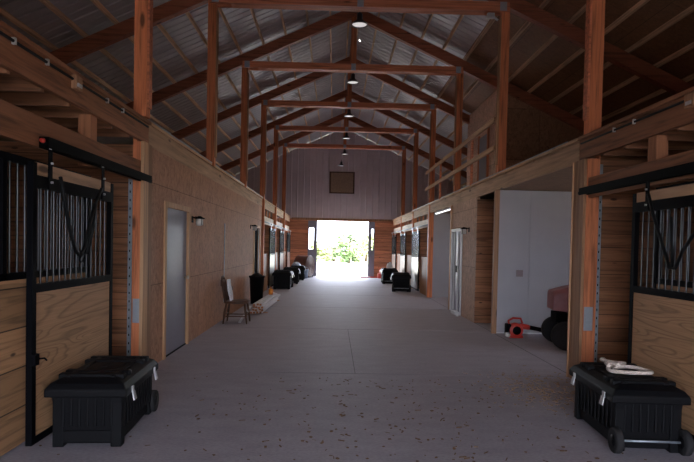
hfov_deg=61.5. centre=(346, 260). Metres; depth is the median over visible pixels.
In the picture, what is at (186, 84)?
rafter
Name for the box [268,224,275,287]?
door
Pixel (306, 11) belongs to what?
roof purlin
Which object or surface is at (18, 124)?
board
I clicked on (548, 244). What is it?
wall
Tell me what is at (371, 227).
door
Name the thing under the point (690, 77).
purlin
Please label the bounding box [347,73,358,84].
ceiling lamp
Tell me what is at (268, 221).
header
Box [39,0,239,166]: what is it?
purlin
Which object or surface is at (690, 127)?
joist
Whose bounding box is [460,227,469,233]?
wall lantern
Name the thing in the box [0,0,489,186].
ceiling
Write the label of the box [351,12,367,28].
ceiling lamp
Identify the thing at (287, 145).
tie beam
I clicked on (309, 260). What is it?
grille
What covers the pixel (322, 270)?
ground
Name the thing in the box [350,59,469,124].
rafter
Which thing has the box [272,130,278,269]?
timber post
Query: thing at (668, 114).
beam
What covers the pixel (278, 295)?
board
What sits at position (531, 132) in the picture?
wall
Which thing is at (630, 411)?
trunk
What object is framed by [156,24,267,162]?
purlin
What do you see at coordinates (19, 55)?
beam
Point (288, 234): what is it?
door
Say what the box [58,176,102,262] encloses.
halter
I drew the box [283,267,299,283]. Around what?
tool chest
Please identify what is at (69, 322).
door
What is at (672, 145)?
joist
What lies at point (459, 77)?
timber post
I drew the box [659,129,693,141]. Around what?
joist
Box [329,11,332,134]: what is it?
roof purlin
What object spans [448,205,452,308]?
door frame
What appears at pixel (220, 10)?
purlin
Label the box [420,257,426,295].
boards
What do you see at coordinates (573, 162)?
trim
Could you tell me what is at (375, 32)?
roof purlin
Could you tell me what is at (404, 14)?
roof purlin
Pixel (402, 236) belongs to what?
door
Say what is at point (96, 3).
purlin
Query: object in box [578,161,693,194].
door track
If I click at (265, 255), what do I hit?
boards
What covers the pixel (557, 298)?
hood
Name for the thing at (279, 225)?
header
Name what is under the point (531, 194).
trim
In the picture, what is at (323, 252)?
tree
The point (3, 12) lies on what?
purlin
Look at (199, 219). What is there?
wall lantern
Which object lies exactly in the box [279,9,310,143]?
roof purlin
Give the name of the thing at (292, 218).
beam
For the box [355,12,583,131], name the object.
rafter
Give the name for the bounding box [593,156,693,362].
wall partition
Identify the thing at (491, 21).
purlin
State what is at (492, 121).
loft railing
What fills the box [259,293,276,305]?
board
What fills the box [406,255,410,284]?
boards
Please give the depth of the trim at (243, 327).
10.55 m
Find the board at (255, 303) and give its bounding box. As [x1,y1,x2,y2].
[253,294,268,305]
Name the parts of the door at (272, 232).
panel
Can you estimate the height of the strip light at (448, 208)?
0.075 m
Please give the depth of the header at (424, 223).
19.42 m
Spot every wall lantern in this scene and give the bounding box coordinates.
[191,216,204,225]
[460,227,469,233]
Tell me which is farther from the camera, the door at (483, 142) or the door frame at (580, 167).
the door at (483, 142)
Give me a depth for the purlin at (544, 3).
13.19 m
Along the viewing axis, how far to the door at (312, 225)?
28.46 m
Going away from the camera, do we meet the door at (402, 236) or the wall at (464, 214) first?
the wall at (464, 214)
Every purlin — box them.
[0,7,234,176]
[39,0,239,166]
[90,0,256,166]
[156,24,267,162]
[185,12,278,157]
[218,8,288,152]
[250,8,299,148]
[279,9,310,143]
[305,10,321,138]
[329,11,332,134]
[341,21,348,126]
[355,12,380,134]
[366,13,405,139]
[376,14,433,144]
[387,0,472,150]
[397,16,497,155]
[408,0,550,160]
[418,4,585,165]
[442,4,693,174]
[450,42,693,181]
[461,73,693,186]
[527,0,649,92]
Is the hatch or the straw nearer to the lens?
the straw
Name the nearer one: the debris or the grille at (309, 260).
the debris
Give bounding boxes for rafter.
[50,0,207,63]
[126,11,354,109]
[171,56,349,139]
[199,89,346,157]
[220,113,344,170]
[349,117,466,178]
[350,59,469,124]
[352,91,466,155]
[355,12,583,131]
[487,0,692,94]
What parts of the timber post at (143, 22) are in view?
nail plate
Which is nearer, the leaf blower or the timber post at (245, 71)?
the leaf blower
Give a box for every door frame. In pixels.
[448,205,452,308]
[568,159,586,378]
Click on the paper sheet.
(230, 292)
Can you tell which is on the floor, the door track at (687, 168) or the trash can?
the trash can
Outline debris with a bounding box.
[39,376,646,461]
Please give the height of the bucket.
0.525 m
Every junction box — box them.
[71,74,82,91]
[684,91,693,108]
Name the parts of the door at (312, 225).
pane, frame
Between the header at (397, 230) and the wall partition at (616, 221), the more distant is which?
the header at (397, 230)
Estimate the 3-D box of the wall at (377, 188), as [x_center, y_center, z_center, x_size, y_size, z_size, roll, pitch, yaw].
[-0.244,-2.861,28.489,12.360,7.250,0.155,1,1,-1]
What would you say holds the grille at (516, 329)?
attached to the leaf blower
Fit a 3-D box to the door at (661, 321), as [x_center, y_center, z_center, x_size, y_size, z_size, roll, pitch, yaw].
[2.684,0.305,4.761,0.099,2.170,1.500,1,1,-1]
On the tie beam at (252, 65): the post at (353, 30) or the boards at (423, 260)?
the post at (353, 30)
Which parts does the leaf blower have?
handle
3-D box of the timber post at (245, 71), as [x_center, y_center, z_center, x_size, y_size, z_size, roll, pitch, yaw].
[-2.422,-3.197,13.809,0.162,2.872,0.138,1,1,-1]
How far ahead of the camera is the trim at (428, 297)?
8.87 m
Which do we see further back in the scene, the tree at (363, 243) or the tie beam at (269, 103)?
the tree at (363, 243)
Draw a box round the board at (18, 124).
[0,99,140,180]
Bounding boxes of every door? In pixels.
[25,148,113,445]
[162,201,190,359]
[253,225,259,273]
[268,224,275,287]
[279,227,284,269]
[286,230,290,266]
[308,220,316,275]
[367,222,374,276]
[391,232,396,267]
[400,230,405,271]
[411,227,419,290]
[449,228,462,315]
[477,127,489,180]
[627,181,693,439]
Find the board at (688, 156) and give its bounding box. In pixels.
[588,150,693,197]
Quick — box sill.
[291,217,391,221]
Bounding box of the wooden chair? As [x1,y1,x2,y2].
[221,275,249,323]
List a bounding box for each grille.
[306,257,313,274]
[513,326,520,334]
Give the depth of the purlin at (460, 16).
13.62 m
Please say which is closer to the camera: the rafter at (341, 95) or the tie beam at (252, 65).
the tie beam at (252, 65)
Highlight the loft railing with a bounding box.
[425,117,495,198]
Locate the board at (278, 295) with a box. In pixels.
[261,294,279,308]
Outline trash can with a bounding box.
[249,273,264,303]
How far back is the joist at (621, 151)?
6.33 m
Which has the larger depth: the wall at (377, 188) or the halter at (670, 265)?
the wall at (377, 188)
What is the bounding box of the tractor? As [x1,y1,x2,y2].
[541,285,568,350]
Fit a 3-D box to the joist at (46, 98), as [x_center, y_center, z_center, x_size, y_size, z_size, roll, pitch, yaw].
[-4.106,-1.421,4.804,3.614,0.200,0.040,1,1,-1]
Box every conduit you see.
[154,123,261,196]
[223,223,224,301]
[415,141,567,209]
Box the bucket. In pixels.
[304,269,308,278]
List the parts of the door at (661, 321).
panel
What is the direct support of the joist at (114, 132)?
attached to the deck at (104, 140)
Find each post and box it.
[78,114,96,167]
[131,0,152,355]
[206,0,218,165]
[240,67,248,186]
[260,102,266,275]
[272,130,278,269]
[281,147,286,252]
[343,119,345,144]
[345,96,348,126]
[347,73,351,101]
[351,16,356,63]
[401,150,405,233]
[411,131,418,288]
[427,110,435,297]
[453,70,463,191]
[495,11,509,172]
[581,0,604,361]
[648,135,668,187]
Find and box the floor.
[0,276,693,461]
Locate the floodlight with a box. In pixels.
[487,12,498,20]
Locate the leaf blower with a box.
[504,317,540,337]
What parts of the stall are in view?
frame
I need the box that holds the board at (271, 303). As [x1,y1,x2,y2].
[261,298,277,310]
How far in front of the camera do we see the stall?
4.14 m
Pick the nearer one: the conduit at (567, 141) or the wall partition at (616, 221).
the wall partition at (616, 221)
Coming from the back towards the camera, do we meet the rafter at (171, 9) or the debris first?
the rafter at (171, 9)
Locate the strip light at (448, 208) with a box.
[435,207,449,213]
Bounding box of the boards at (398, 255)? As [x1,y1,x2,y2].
[397,254,399,271]
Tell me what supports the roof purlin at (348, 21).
attached to the rafter
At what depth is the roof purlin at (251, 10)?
13.56 m
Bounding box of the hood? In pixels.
[547,285,568,311]
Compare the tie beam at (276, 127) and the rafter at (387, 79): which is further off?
the tie beam at (276, 127)
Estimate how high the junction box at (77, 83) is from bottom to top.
0.110 m
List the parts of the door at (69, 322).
panel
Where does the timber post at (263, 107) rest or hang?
on the floor
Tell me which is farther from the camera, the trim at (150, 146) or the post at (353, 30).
the post at (353, 30)
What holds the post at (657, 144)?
attached to the beam at (668, 114)
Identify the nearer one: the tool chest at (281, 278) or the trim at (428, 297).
the trim at (428, 297)
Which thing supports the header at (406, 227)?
attached to the wall partition at (423, 231)
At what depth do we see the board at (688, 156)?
5.38 m
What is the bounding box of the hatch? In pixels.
[329,171,354,193]
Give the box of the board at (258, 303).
[257,293,273,305]
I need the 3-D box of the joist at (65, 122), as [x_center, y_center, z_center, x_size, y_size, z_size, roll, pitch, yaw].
[-4.127,-1.446,5.723,3.614,0.200,0.040,1,1,-1]
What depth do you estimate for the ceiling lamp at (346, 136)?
21.29 m
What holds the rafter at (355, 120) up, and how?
on the timber post at (403, 175)
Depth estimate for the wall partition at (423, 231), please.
21.31 m
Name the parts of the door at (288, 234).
panel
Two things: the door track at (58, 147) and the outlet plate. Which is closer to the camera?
the door track at (58, 147)
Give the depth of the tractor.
8.95 m
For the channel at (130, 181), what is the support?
attached to the wall partition at (120, 202)
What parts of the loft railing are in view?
rail post, rail, rail, rail post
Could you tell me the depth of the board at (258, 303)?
13.43 m
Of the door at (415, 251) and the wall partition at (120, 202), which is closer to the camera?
the wall partition at (120, 202)
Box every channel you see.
[127,178,132,355]
[594,164,602,361]
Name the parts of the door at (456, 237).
rail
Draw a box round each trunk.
[44,356,158,446]
[569,357,693,455]
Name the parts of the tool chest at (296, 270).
lid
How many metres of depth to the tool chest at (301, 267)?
24.81 m
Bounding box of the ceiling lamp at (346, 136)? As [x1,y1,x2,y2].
[342,132,349,138]
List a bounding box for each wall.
[150,148,261,362]
[233,132,463,276]
[426,213,449,296]
[452,197,479,322]
[466,91,496,199]
[496,190,571,332]
[506,95,583,167]
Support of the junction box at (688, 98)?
attached to the beam at (668, 114)
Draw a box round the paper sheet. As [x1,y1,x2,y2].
[227,279,232,300]
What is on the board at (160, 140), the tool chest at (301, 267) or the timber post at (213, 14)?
the timber post at (213, 14)
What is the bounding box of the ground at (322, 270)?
[316,265,367,276]
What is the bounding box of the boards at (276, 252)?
[276,252,277,269]
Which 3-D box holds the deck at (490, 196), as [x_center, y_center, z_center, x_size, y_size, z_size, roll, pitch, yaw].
[4.460,-1.511,13.023,3.610,0.025,31.110,1,1,-1]
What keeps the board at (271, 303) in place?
on the board
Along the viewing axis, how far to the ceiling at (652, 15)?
11.37 m
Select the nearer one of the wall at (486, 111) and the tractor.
the tractor
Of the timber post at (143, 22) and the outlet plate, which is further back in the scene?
the outlet plate
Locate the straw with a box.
[466,361,574,430]
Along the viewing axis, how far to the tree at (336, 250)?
56.55 m
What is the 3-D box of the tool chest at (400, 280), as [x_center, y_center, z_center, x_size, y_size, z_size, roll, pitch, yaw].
[1.848,0.714,20.127,0.694,0.624,1.172,1,1,3]
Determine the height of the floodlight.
0.135 m
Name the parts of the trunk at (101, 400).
lid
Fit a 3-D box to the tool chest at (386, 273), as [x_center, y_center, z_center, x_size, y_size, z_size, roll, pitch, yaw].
[1.722,0.608,24.122,0.694,0.624,1.172,1,1,-1]
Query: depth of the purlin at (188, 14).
12.47 m
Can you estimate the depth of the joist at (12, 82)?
4.36 m
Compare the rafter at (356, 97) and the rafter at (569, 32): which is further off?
the rafter at (356, 97)
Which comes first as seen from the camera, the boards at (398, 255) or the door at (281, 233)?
the door at (281, 233)
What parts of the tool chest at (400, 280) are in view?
lid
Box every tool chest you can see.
[272,270,293,288]
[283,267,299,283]
[291,265,305,279]
[380,268,397,283]
[390,272,410,291]
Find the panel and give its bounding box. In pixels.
[653,181,693,292]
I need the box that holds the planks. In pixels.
[474,199,493,322]
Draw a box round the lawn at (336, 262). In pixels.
[317,256,367,265]
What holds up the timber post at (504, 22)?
on the board at (563, 156)
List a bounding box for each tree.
[317,241,331,261]
[327,245,342,260]
[335,234,362,262]
[357,234,367,261]
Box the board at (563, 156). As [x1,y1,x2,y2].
[393,138,579,225]
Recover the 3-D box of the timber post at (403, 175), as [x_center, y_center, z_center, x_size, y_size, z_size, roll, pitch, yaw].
[2.380,-1.958,24.935,0.162,5.738,0.138,1,1,-1]
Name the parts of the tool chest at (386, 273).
lid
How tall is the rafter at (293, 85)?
3.105 m
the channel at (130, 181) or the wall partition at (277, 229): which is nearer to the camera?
the channel at (130, 181)
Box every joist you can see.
[0,67,9,74]
[0,72,43,92]
[0,90,70,106]
[17,105,87,118]
[45,118,112,128]
[67,127,128,137]
[603,147,689,156]
[624,139,693,149]
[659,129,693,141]
[677,123,693,130]
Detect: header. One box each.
[265,211,273,226]
[276,216,282,228]
[393,224,400,233]
[401,220,411,231]
[413,214,427,229]
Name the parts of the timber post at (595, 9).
nail plate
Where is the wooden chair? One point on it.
(223, 280)
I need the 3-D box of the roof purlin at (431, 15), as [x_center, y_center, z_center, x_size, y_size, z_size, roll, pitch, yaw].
[1.798,-5.263,12.864,0.040,0.085,31.110,1,1,-1]
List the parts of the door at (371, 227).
pane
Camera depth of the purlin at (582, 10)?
11.94 m
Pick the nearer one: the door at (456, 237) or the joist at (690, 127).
the joist at (690, 127)
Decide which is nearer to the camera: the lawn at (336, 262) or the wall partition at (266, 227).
the wall partition at (266, 227)
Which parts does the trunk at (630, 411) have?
rope coil, lid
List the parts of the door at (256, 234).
rail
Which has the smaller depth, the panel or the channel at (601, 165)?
the panel
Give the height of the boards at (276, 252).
2.150 m
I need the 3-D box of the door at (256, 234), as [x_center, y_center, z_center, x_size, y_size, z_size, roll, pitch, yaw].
[-2.561,0.019,16.303,0.085,2.030,1.240,1,1,-1]
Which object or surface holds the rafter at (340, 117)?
on the timber post at (284, 164)
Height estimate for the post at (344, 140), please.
1.220 m
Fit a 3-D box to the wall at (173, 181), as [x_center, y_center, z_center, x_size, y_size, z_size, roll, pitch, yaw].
[-2.474,-0.166,12.108,0.060,2.620,10.620,1,1,-1]
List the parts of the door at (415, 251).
panel, dark panel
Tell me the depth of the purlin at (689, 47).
10.92 m
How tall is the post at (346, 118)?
1.220 m
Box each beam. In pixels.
[0,20,150,142]
[209,0,509,15]
[242,61,462,75]
[262,100,435,110]
[274,125,417,133]
[283,143,405,149]
[578,86,693,159]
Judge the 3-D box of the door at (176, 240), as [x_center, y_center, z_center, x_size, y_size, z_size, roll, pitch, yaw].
[-2.360,0.236,8.068,0.120,2.030,1.280,1,1,-1]
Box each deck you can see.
[0,136,278,216]
[407,154,636,221]
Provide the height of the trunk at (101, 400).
0.520 m
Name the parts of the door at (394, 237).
panel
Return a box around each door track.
[39,137,151,182]
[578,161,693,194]
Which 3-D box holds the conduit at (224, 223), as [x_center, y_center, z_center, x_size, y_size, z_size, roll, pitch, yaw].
[-2.422,0.036,11.504,0.016,1.550,0.018,1,1,-1]
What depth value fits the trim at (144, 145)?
6.50 m
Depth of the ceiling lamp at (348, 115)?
17.63 m
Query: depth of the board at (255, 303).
13.40 m
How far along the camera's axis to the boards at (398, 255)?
26.07 m
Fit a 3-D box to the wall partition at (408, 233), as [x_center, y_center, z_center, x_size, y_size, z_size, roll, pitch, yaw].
[4.186,-0.304,25.033,3.560,2.500,0.045,1,1,-1]
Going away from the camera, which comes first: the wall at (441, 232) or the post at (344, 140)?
the wall at (441, 232)
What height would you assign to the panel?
2.100 m
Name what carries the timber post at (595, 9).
on the floor
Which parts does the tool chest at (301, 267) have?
lid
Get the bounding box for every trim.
[139,141,148,355]
[146,144,151,357]
[156,370,550,376]
[243,327,482,331]
[428,297,565,372]
[491,190,499,333]
[527,194,531,332]
[566,162,574,376]
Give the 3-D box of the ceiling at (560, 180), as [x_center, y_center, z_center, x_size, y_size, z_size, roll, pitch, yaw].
[4.565,-1.207,8.605,3.590,0.030,3.660,1,1,-1]
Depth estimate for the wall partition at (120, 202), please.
6.58 m
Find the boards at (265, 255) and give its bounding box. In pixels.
[263,254,267,291]
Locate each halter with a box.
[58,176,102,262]
[647,193,693,269]
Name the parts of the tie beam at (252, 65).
steel plate, steel plate, steel plate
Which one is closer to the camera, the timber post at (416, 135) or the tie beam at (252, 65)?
the tie beam at (252, 65)
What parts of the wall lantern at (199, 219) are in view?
lamp shade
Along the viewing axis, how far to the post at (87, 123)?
5.23 m
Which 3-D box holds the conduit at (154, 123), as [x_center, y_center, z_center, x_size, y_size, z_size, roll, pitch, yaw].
[-2.392,-1.761,12.148,0.016,0.014,10.580,1,1,-1]
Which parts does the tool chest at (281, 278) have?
lid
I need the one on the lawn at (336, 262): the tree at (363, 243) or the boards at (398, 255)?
the tree at (363, 243)
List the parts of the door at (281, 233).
panel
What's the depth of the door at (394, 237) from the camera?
27.28 m
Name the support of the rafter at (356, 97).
on the timber post at (416, 135)
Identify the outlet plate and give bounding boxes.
[516,270,522,276]
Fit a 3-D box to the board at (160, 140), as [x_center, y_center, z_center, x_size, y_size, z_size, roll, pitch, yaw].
[-2.545,-1.757,17.582,0.075,0.275,21.650,1,1,-1]
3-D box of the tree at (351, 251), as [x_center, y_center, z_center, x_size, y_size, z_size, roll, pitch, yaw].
[0.195,-1.120,51.895,2.501,2.647,2.408,1,1,-1]
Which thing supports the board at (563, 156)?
on the wall at (464, 214)
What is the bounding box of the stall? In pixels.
[0,150,90,456]
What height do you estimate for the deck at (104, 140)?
0.025 m
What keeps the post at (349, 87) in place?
on the tie beam at (269, 103)
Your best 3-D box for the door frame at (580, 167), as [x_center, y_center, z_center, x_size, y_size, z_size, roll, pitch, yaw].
[2.679,0.112,6.777,0.030,2.550,0.280,1,1,-1]
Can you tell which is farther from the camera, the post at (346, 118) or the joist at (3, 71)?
the post at (346, 118)
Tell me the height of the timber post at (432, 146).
5.738 m
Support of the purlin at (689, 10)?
attached to the ceiling at (34, 14)
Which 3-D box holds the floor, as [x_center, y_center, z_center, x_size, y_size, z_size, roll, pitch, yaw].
[0.027,1.246,13.071,12.560,0.150,31.260,1,1,-1]
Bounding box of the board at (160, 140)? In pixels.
[149,122,290,221]
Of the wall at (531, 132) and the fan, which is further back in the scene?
the fan
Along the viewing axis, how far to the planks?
11.77 m
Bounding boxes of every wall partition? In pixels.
[0,141,132,355]
[264,217,271,285]
[276,221,280,269]
[404,224,411,268]
[416,220,427,288]
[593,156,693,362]
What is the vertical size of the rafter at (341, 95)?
3.105 m
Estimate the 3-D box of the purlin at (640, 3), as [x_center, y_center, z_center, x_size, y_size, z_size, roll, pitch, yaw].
[4.372,-4.016,12.955,0.040,0.085,31.110,1,1,-1]
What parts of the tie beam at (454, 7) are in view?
steel plate, steel plate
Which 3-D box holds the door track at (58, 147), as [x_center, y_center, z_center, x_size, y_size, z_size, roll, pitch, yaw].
[-2.228,-0.894,5.443,0.070,0.080,2.494,1,1,-1]
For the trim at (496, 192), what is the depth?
10.35 m
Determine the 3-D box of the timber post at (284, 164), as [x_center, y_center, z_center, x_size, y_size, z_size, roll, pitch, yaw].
[-2.696,-2.056,24.820,0.162,5.732,0.138,1,1,-1]
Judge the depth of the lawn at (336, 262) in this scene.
50.63 m
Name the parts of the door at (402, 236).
panel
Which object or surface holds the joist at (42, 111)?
attached to the deck at (104, 140)
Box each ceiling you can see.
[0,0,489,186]
[437,0,693,126]
[502,157,592,190]
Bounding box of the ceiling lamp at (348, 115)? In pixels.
[344,109,353,117]
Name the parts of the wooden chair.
leg, leg, seat, leg, leg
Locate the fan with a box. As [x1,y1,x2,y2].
[294,255,314,277]

